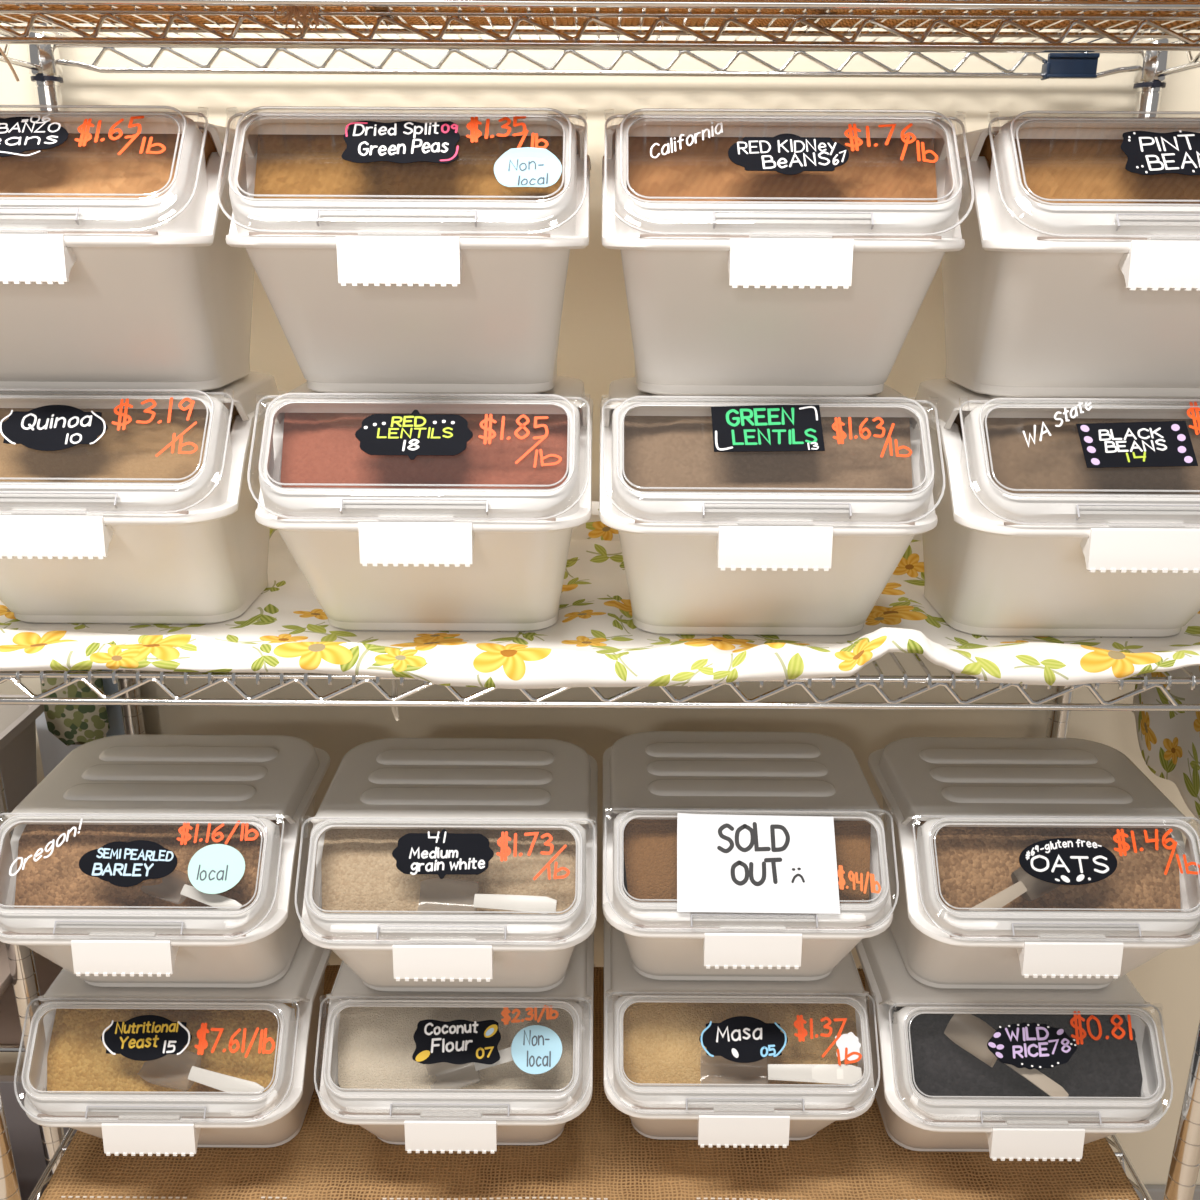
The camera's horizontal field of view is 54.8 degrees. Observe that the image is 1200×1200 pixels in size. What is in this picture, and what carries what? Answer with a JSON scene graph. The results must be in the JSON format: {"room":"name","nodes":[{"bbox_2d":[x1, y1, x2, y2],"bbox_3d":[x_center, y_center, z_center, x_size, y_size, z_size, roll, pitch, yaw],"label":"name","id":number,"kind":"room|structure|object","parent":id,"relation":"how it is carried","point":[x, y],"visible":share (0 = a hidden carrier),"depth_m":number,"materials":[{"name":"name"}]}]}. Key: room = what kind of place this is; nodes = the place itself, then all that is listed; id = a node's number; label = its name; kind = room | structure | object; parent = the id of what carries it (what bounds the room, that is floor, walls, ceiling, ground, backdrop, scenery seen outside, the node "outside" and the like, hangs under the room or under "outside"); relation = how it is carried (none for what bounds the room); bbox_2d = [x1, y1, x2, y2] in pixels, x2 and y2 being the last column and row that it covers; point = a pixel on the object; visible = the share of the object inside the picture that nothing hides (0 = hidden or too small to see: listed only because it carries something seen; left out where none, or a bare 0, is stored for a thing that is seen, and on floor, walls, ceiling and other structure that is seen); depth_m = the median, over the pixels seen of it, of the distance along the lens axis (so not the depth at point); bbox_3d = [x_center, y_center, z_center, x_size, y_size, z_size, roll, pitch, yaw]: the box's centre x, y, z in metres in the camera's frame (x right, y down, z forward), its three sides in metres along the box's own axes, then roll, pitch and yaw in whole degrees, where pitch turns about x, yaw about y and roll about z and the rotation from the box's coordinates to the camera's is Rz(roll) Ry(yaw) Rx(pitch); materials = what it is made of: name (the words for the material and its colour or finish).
{"room":"bulk food store","nodes":[
{"label":"bulk food store","id":0,"kind":"room"},
{"bbox_2d":[0,23,1199,1184],"bbox_3d":[0.002,-0.413,1.393,4.800,2.900,0.100,0,19,0],"label":"wall","id":1,"kind":"structure","parent":0,"point":[595,347],"depth_m":1.36,"materials":[{"name":"beige paint"}]},
{"bbox_2d":[1133,1185,1199,1199],"bbox_3d":[-0.005,0.936,1.786,4.800,0.090,0.012,0,19,0],"label":"baseboard","id":2,"kind":"structure","parent":1,"relation":"attached to","point":[1156,1192],"depth_m":1.77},
{"bbox_3d":[-0.011,1.927,-0.936,5.200,0.060,5.802,0,19,0],"label":"floor","id":3,"kind":"structure","parent":0,"visible":0},
{"bbox_2d":[0,768,64,1176],"bbox_3d":[-0.900,0.154,1.258,0.533,1.900,0.485,0,19,0],"label":"rack","id":4,"kind":"object","parent":3,"relation":"on","point":[26,975],"visible":0.34,"depth_m":1.34,"materials":[{"name":"silver metal"}]},
{"bbox_2d":[0,695,43,833],"bbox_3d":[-0.867,0.298,1.282,0.360,0.242,0.426,0,19,0],"label":"tote","id":5,"kind":"object","parent":4,"relation":"on","point":[18,766],"visible":0.48,"depth_m":1.39,"materials":[{"name":"plastic"}]},
{"bbox_2d":[40,669,109,745],"bbox_3d":[-0.666,0.065,1.449,0.083,0.258,0.032,0,19,0],"label":"patterned bag","id":6,"kind":"object","parent":4,"relation":"hanging from","point":[71,724],"visible":0.27,"depth_m":1.47,"materials":[{"name":"green fabric"}]},
{"bbox_2d":[0,1075,76,1199],"bbox_3d":[-0.820,0.886,1.532,0.304,0.337,0.344,0,19,0],"label":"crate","id":7,"kind":"object","parent":3,"relation":"on","point":[24,1134],"visible":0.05,"depth_m":1.65,"materials":[{"name":"plastic"}]},
{"bbox_2d":[36,712,80,777],"bbox_3d":[-0.698,0.557,1.643,0.080,0.893,0.004,0,19,0],"label":"board","id":8,"kind":"object","parent":3,"relation":"on","point":[53,751],"visible":0.02,"depth_m":1.52,"materials":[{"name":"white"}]},
{"bbox_2d":[102,669,123,736],"bbox_3d":[-0.628,0.448,1.613,0.046,1.120,0.005,0,19,0],"label":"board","id":9,"kind":"object","parent":3,"relation":"on","point":[114,714],"visible":0.02,"depth_m":1.51,"materials":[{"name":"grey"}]},
{"bbox_2d":[0,0,1199,1199],"bbox_3d":[-0.006,0.160,1.255,1.222,1.900,0.474,0,19,0],"label":"wire shelving unit","id":10,"kind":"object","parent":3,"relation":"on","point":[44,64],"visible":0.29,"depth_m":1.03,"materials":[{"name":"silver metal"}]},
{"bbox_2d":[0,4,395,81],"bbox_3d":[-0.398,-0.473,0.966,0.406,0.097,0.407,0,19,0],"label":"mat","id":11,"kind":"object","parent":10,"relation":"on","point":[287,19],"visible":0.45,"depth_m":1.09,"materials":[{"name":"beige"}]},
{"bbox_2d":[391,680,398,720],"bbox_3d":[-0.179,0.085,1.005,0.007,0.044,0.004,-5,19,-16],"label":"twine","id":12,"kind":"object","parent":10,"relation":"hanging from","point":[394,693],"visible":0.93,"depth_m":1.00,"materials":[{"name":"beige fabric"}]},
{"bbox_2d":[39,965,1139,1199],"bbox_3d":[-0.010,0.600,1.353,1.157,0.035,0.515,0,19,0],"label":"liner","id":13,"kind":"object","parent":10,"relation":"on","point":[599,1154],"visible":0.25,"depth_m":1.26,"materials":[{"name":"beige fabric"}]},
{"bbox_2d":[14,935,331,1155],"bbox_3d":[-0.445,0.489,1.276,0.281,0.224,0.287,0,19,0],"label":"bin","id":14,"kind":"object","parent":13,"relation":"on","point":[133,1123],"visible":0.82,"depth_m":1.16,"materials":[{"name":"white plastic"}]},
{"bbox_2d":[0,734,329,987],"bbox_3d":[-0.439,0.286,1.197,0.281,0.224,0.287,0,19,0],"label":"bin","id":15,"kind":"object","parent":14,"relation":"on","point":[132,779],"visible":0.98,"depth_m":1.12,"materials":[{"name":"white plastic"}]},
{"bbox_2d":[14,818,284,908],"bbox_3d":[-0.439,0.293,1.205,0.252,0.193,0.232,0,19,0],"label":"barley","id":16,"kind":"object","parent":15,"relation":"in","point":[57,879],"visible":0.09,"depth_m":1.11,"materials":[{"name":"brown food"}]},
{"bbox_2d":[152,869,241,908],"bbox_3d":[-0.385,0.272,1.089,0.110,0.029,0.026,6,19,16],"label":"scoop","id":17,"kind":"object","parent":16,"relation":"on","point":[214,900],"visible":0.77,"depth_m":1.08,"materials":[{"name":"plastic"}]},
{"bbox_2d":[26,795,314,987],"bbox_3d":[-0.439,0.304,1.206,0.252,0.184,0.263,0,19,0],"label":"tub","id":18,"kind":"object","parent":15,"relation":"in","point":[251,946],"depth_m":1.07,"materials":[{"name":"white plastic"}]},
{"bbox_2d":[47,1002,298,1093],"bbox_3d":[-0.445,0.499,1.284,0.252,0.188,0.234,0,19,0],"label":"flakes","id":19,"kind":"object","parent":14,"relation":"in","point":[78,1059],"visible":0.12,"depth_m":1.19,"materials":[{"name":"yellow food"}]},
{"bbox_2d":[187,1050,264,1093],"bbox_3d":[-0.402,0.476,1.164,0.141,0.037,0.032,5,19,13],"label":"scoop","id":20,"kind":"object","parent":19,"relation":"in","point":[226,1083],"visible":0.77,"depth_m":1.15,"materials":[{"name":"plastic"}]},
{"bbox_2d":[47,972,324,1147],"bbox_3d":[-0.445,0.507,1.286,0.252,0.184,0.263,0,19,0],"label":"tub","id":21,"kind":"object","parent":14,"relation":"in","point":[273,1117],"depth_m":1.15,"materials":[{"name":"white plastic"}]},
{"bbox_2d":[314,930,593,1153],"bbox_3d":[-0.148,0.489,1.281,0.281,0.224,0.287,0,19,0],"label":"bin","id":22,"kind":"object","parent":13,"relation":"on","point":[434,1120],"visible":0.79,"depth_m":1.16,"materials":[{"name":"white plastic"}]},
{"bbox_2d":[295,738,597,991],"bbox_3d":[-0.144,0.289,1.192,0.281,0.224,0.287,0,19,0],"label":"bin","id":23,"kind":"object","parent":22,"relation":"on","point":[387,783],"visible":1,"depth_m":1.11,"materials":[{"name":"white plastic"}]},
{"bbox_2d":[321,828,576,913],"bbox_3d":[-0.144,0.300,1.201,0.252,0.185,0.234,0,19,0],"label":"rice","id":24,"kind":"object","parent":23,"relation":"in","point":[359,871],"visible":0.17,"depth_m":1.11,"materials":[{"name":"beige food"}]},
{"bbox_2d":[473,883,556,913],"bbox_3d":[-0.107,0.282,1.081,0.135,0.033,0.031,3,19,7],"label":"scoop","id":25,"kind":"object","parent":24,"relation":"in","point":[525,903],"visible":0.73,"depth_m":1.07,"materials":[{"name":"plastic"}]},
{"bbox_2d":[333,946,574,991],"bbox_3d":[-0.144,0.307,1.202,0.252,0.184,0.263,0,19,0],"label":"tub","id":26,"kind":"object","parent":23,"relation":"in","point":[514,968],"depth_m":1.11,"materials":[{"name":"white plastic"}]},
{"bbox_2d":[338,1084,565,1144],"bbox_3d":[-0.148,0.507,1.291,0.252,0.184,0.263,0,19,0],"label":"tub","id":27,"kind":"object","parent":22,"relation":"in","point":[536,1117],"depth_m":1.15,"materials":[{"name":"white plastic"}]},
{"bbox_2d":[338,1001,575,1091],"bbox_3d":[-0.148,0.501,1.291,0.252,0.183,0.233,0,19,0],"label":"flour","id":28,"kind":"object","parent":22,"relation":"in","point":[377,1045],"visible":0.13,"depth_m":1.20,"materials":[{"name":"beige food"}]},
{"bbox_2d":[459,1047,512,1088],"bbox_3d":[-0.118,0.474,1.177,0.120,0.056,0.028,-2,19,-6],"label":"scoop","id":29,"kind":"object","parent":28,"relation":"in","point":[505,1054],"visible":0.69,"depth_m":1.17,"materials":[{"name":"plastic"}]},
{"bbox_2d":[603,917,879,1147],"bbox_3d":[0.144,0.488,1.290,0.281,0.224,0.287,0,19,0],"label":"bin","id":30,"kind":"object","parent":13,"relation":"on","point":[760,1115],"visible":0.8,"depth_m":1.17,"materials":[{"name":"white plastic"}]},
{"bbox_2d":[629,1115,835,1139],"bbox_3d":[0.144,0.506,1.300,0.252,0.184,0.263,0,19,0],"label":"tub","id":31,"kind":"object","parent":30,"relation":"in","point":[662,1127],"depth_m":1.16,"materials":[{"name":"white plastic"}]},
{"bbox_2d":[622,1002,857,1085],"bbox_3d":[0.144,0.499,1.299,0.252,0.187,0.234,0,19,0],"label":"masa","id":32,"kind":"object","parent":30,"relation":"in","point":[661,1043],"visible":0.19,"depth_m":1.21,"materials":[{"name":"beige food"}]},
{"bbox_2d":[767,1056,861,1083],"bbox_3d":[0.183,0.482,1.176,0.161,0.041,0.037,2,19,5],"label":"scoop","id":33,"kind":"object","parent":32,"relation":"on","point":[818,1073],"visible":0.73,"depth_m":1.16,"materials":[{"name":"plastic"}]},
{"bbox_2d":[767,1056,769,1083],"bbox_3d":[0.138,0.483,1.186,0.068,0.046,0.024,1,-23,2],"label":"bowl","id":34,"kind":"object","parent":33,"relation":"on","point":[768,1065],"depth_m":1.18,"materials":[{"name":"plastic"}]},
{"bbox_2d":[602,731,898,980],"bbox_3d":[0.143,0.284,1.212,0.281,0.224,0.287,0,19,0],"label":"bin","id":35,"kind":"object","parent":30,"relation":"on","point":[649,774],"visible":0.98,"depth_m":1.15,"materials":[{"name":"white plastic"}]},
{"bbox_2d":[624,819,870,902],"bbox_3d":[0.143,0.285,1.218,0.252,0.207,0.234,0,19,0],"label":"bran","id":36,"kind":"object","parent":35,"relation":"in","point":[650,845],"visible":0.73,"depth_m":1.12,"materials":[{"name":"brown food"}]},
{"bbox_2d":[622,859,872,980],"bbox_3d":[0.143,0.302,1.222,0.252,0.184,0.263,0,19,0],"label":"tub","id":37,"kind":"object","parent":35,"relation":"in","point":[662,943],"depth_m":1.08,"materials":[{"name":"white plastic"}]},
{"bbox_2d":[677,813,839,913],"bbox_3d":[0.147,0.246,1.087,0.151,0.072,0.060,0,19,0],"label":"notice","id":38,"kind":"object","parent":35,"relation":"attached to","point":[766,863],"visible":1,"depth_m":1.09,"materials":[{"name":"white paper"}]},
{"bbox_2d":[855,926,1172,1160],"bbox_3d":[0.432,0.494,1.276,0.281,0.224,0.287,0,19,0],"label":"bin","id":39,"kind":"object","parent":13,"relation":"on","point":[1019,1128],"visible":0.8,"depth_m":1.17,"materials":[{"name":"white plastic"}]},
{"bbox_2d":[865,977,1116,1151],"bbox_3d":[0.432,0.512,1.286,0.252,0.184,0.263,0,19,0],"label":"tub","id":40,"kind":"object","parent":39,"relation":"in","point":[914,1121],"depth_m":1.15,"materials":[{"name":"white plastic"}]},
{"bbox_2d":[892,1006,1142,1098],"bbox_3d":[0.432,0.509,1.287,0.252,0.178,0.232,0,19,0],"label":"rice","id":41,"kind":"object","parent":39,"relation":"in","point":[1103,1067],"visible":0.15,"depth_m":1.19,"materials":[{"name":"black food"}]},
{"bbox_2d":[944,1014,1068,1096],"bbox_3d":[0.412,0.465,1.174,0.125,0.053,0.031,11,21,29],"label":"scoop","id":42,"kind":"object","parent":41,"relation":"in","point":[969,1032],"visible":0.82,"depth_m":1.19,"materials":[{"name":"beige plastic"}]},
{"bbox_2d":[944,1014,996,1066],"bbox_3d":[0.385,0.450,1.191,0.053,0.019,0.036,34,71,15],"label":"bowl","id":43,"kind":"object","parent":42,"relation":"on","point":[969,1032],"depth_m":1.20,"materials":[{"name":"beige plastic"}]},
{"bbox_2d":[868,737,1199,988],"bbox_3d":[0.436,0.289,1.202,0.281,0.224,0.287,0,19,0],"label":"bin","id":44,"kind":"object","parent":39,"relation":"on","point":[940,782],"visible":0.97,"depth_m":1.12,"materials":[{"name":"white plastic"}]},
{"bbox_2d":[972,867,1060,907],"bbox_3d":[0.394,0.273,1.094,0.119,0.042,0.028,-8,20,-23],"label":"scoop","id":45,"kind":"object","parent":44,"relation":"on","point":[1029,887],"visible":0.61,"depth_m":1.10,"materials":[{"name":"beige plastic"}]},
{"bbox_2d":[1011,867,1060,900],"bbox_3d":[0.422,0.264,1.109,0.050,0.018,0.033,-26,70,-13],"label":"bowl","id":46,"kind":"object","parent":45,"relation":"on","point":[1029,887],"depth_m":1.11,"materials":[{"name":"beige"}]},
{"bbox_2d":[883,798,1168,988],"bbox_3d":[0.436,0.307,1.211,0.252,0.184,0.263,0,19,0],"label":"tub","id":47,"kind":"object","parent":44,"relation":"in","point":[943,946],"depth_m":1.08,"materials":[{"name":"white plastic"}]},
{"bbox_2d":[915,821,1180,910],"bbox_3d":[0.436,0.297,1.210,0.252,0.191,0.232,0,19,0],"label":"oats","id":48,"kind":"object","parent":44,"relation":"in","point":[975,864],"visible":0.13,"depth_m":1.12,"materials":[{"name":"beige food"}]},
{"bbox_2d":[0,501,1199,820],"bbox_3d":[-0.001,0.062,1.224,1.243,0.281,0.474,0,19,0],"label":"floral cloth","id":49,"kind":"object","parent":10,"relation":"on","point":[594,640],"visible":0.44,"depth_m":1.00,"materials":[{"name":"fabric"}]},
{"bbox_2d":[0,371,287,623],"bbox_3d":[-0.449,-0.095,1.076,0.281,0.224,0.287,0,19,0],"label":"bin","id":50,"kind":"object","parent":49,"relation":"on","point":[195,550],"visible":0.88,"depth_m":0.98,"materials":[{"name":"white plastic"}]},
{"bbox_2d":[0,403,238,482],"bbox_3d":[-0.449,-0.092,1.081,0.252,0.204,0.236,0,19,0],"label":"quinoa","id":51,"kind":"object","parent":50,"relation":"in","point":[131,452],"visible":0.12,"depth_m":0.99,"materials":[{"name":"beige food"}]},
{"bbox_2d":[0,105,253,391],"bbox_3d":[-0.441,-0.296,0.990,0.281,0.224,0.287,0,19,0],"label":"bin","id":52,"kind":"object","parent":50,"relation":"on","point":[150,292],"visible":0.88,"depth_m":0.91,"materials":[{"name":"white plastic"}]},
{"bbox_2d":[0,129,216,197],"bbox_3d":[-0.441,-0.293,0.995,0.252,0.205,0.236,0,19,0],"label":"chickpeas","id":53,"kind":"object","parent":52,"relation":"in","point":[97,167],"visible":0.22,"depth_m":0.90,"materials":[{"name":"beige food"}]},
{"bbox_2d":[247,375,592,630],"bbox_3d":[-0.148,-0.088,1.062,0.281,0.224,0.287,0,19,0],"label":"bin","id":54,"kind":"object","parent":49,"relation":"on","point":[373,559],"visible":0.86,"depth_m":0.96,"materials":[{"name":"white plastic"}]},
{"bbox_2d":[216,106,590,393],"bbox_3d":[-0.149,-0.294,0.990,0.281,0.224,0.287,0,19,0],"label":"bin","id":55,"kind":"object","parent":54,"relation":"on","point":[435,296],"visible":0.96,"depth_m":0.89,"materials":[{"name":"white plastic"}]},
{"bbox_2d":[245,248,569,393],"bbox_3d":[-0.149,-0.276,1.000,0.252,0.184,0.263,0,19,0],"label":"tub","id":56,"kind":"object","parent":55,"relation":"in","point":[497,331],"depth_m":0.93,"materials":[{"name":"white plastic"}]},
{"bbox_2d":[254,134,564,199],"bbox_3d":[-0.149,-0.292,0.995,0.252,0.205,0.236,0,19,0],"label":"peas","id":57,"kind":"object","parent":55,"relation":"in","point":[285,164],"visible":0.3,"depth_m":0.90,"materials":[{"name":"brown food"}]},
{"bbox_2d":[280,413,569,488],"bbox_3d":[-0.148,-0.085,1.067,0.252,0.204,0.236,0,19,0],"label":"lentils","id":58,"kind":"object","parent":54,"relation":"in","point":[323,448],"visible":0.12,"depth_m":0.97,"materials":[{"name":"red food"}]},
{"bbox_2d":[277,469,572,630],"bbox_3d":[-0.148,-0.070,1.071,0.252,0.184,0.263,0,19,0],"label":"tub","id":59,"kind":"object","parent":54,"relation":"in","point":[514,580],"depth_m":0.97,"materials":[{"name":"white plastic"}]},
{"bbox_2d":[599,377,944,634],"bbox_3d":[0.140,-0.084,1.056,0.281,0.224,0.287,0,19,0],"label":"bin","id":60,"kind":"object","parent":49,"relation":"on","point":[696,563],"visible":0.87,"depth_m":0.95,"materials":[{"name":"white plastic"}]},
{"bbox_2d":[618,471,914,634],"bbox_3d":[0.140,-0.066,1.066,0.252,0.184,0.263,0,19,0],"label":"tub","id":61,"kind":"object","parent":60,"relation":"in","point":[677,586],"depth_m":0.96,"materials":[{"name":"white plastic"}]},
{"bbox_2d":[624,416,912,492],"bbox_3d":[0.140,-0.082,1.061,0.252,0.204,0.236,0,19,0],"label":"lentils","id":62,"kind":"object","parent":60,"relation":"in","point":[660,451],"visible":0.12,"depth_m":0.97,"materials":[{"name":"brown food"}]},
{"bbox_2d":[602,108,973,395],"bbox_3d":[0.142,-0.293,0.990,0.281,0.224,0.287,0,19,0],"label":"bin","id":63,"kind":"object","parent":60,"relation":"on","point":[786,298],"visible":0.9,"depth_m":0.89,"materials":[{"name":"white plastic"}]},
{"bbox_2d":[626,137,936,201],"bbox_3d":[0.142,-0.290,0.995,0.252,0.204,0.236,0,19,0],"label":"beans","id":64,"kind":"object","parent":63,"relation":"in","point":[704,168],"visible":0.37,"depth_m":0.90,"materials":[{"name":"brown food"}]},
{"bbox_2d":[620,249,944,395],"bbox_3d":[0.142,-0.275,1.000,0.252,0.184,0.263,0,19,0],"label":"tub","id":65,"kind":"object","parent":63,"relation":"in","point":[693,333],"depth_m":0.93,"materials":[{"name":"white plastic"}]},
{"bbox_2d":[909,378,1199,636],"bbox_3d":[0.436,-0.083,1.056,0.281,0.224,0.287,0,19,0],"label":"bin","id":66,"kind":"object","parent":49,"relation":"on","point":[998,561],"visible":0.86,"depth_m":0.96,"materials":[{"name":"white plastic"}]},
{"bbox_2d":[941,111,1199,397],"bbox_3d":[0.438,-0.291,0.990,0.281,0.224,0.287,0,19,0],"label":"bin","id":67,"kind":"object","parent":66,"relation":"on","point":[1041,299],"visible":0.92,"depth_m":0.91,"materials":[{"name":"white plastic"}]},
{"bbox_2d":[979,134,1199,203],"bbox_3d":[0.438,-0.288,0.995,0.252,0.205,0.236,0,19,0],"label":"beans","id":68,"kind":"object","parent":67,"relation":"in","point":[1053,168],"visible":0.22,"depth_m":0.90,"materials":[{"name":"brown food"}]},
{"bbox_2d":[954,411,1199,493],"bbox_3d":[0.436,-0.080,1.061,0.252,0.204,0.236,0,19,0],"label":"beans","id":69,"kind":"object","parent":66,"relation":"in","point":[1057,461],"visible":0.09,"depth_m":0.97,"materials":[{"name":"brown food"}]},
{"bbox_2d":[382,6,823,27],"bbox_3d":[0.003,-0.509,0.953,0.405,0.011,0.407,0,19,0],"label":"mat","id":70,"kind":"object","parent":10,"relation":"on","point":[413,20],"visible":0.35,"depth_m":1.10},
{"bbox_2d":[807,0,1199,29],"bbox_3d":[0.403,-0.472,0.964,0.406,0.092,0.407,0,19,0],"label":"mat","id":71,"kind":"object","parent":10,"relation":"on","point":[844,23],"visible":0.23,"depth_m":1.10,"materials":[{"name":"beige"}]},
{"bbox_2d":[1041,53,1099,79],"bbox_3d":[0.503,-0.571,1.238,0.054,0.025,0.018,0,19,0],"label":"clip","id":72,"kind":"object","parent":10,"relation":"attached to","point":[1058,65],"visible":1,"depth_m":1.23,"materials":[{"name":"blue plastic"}]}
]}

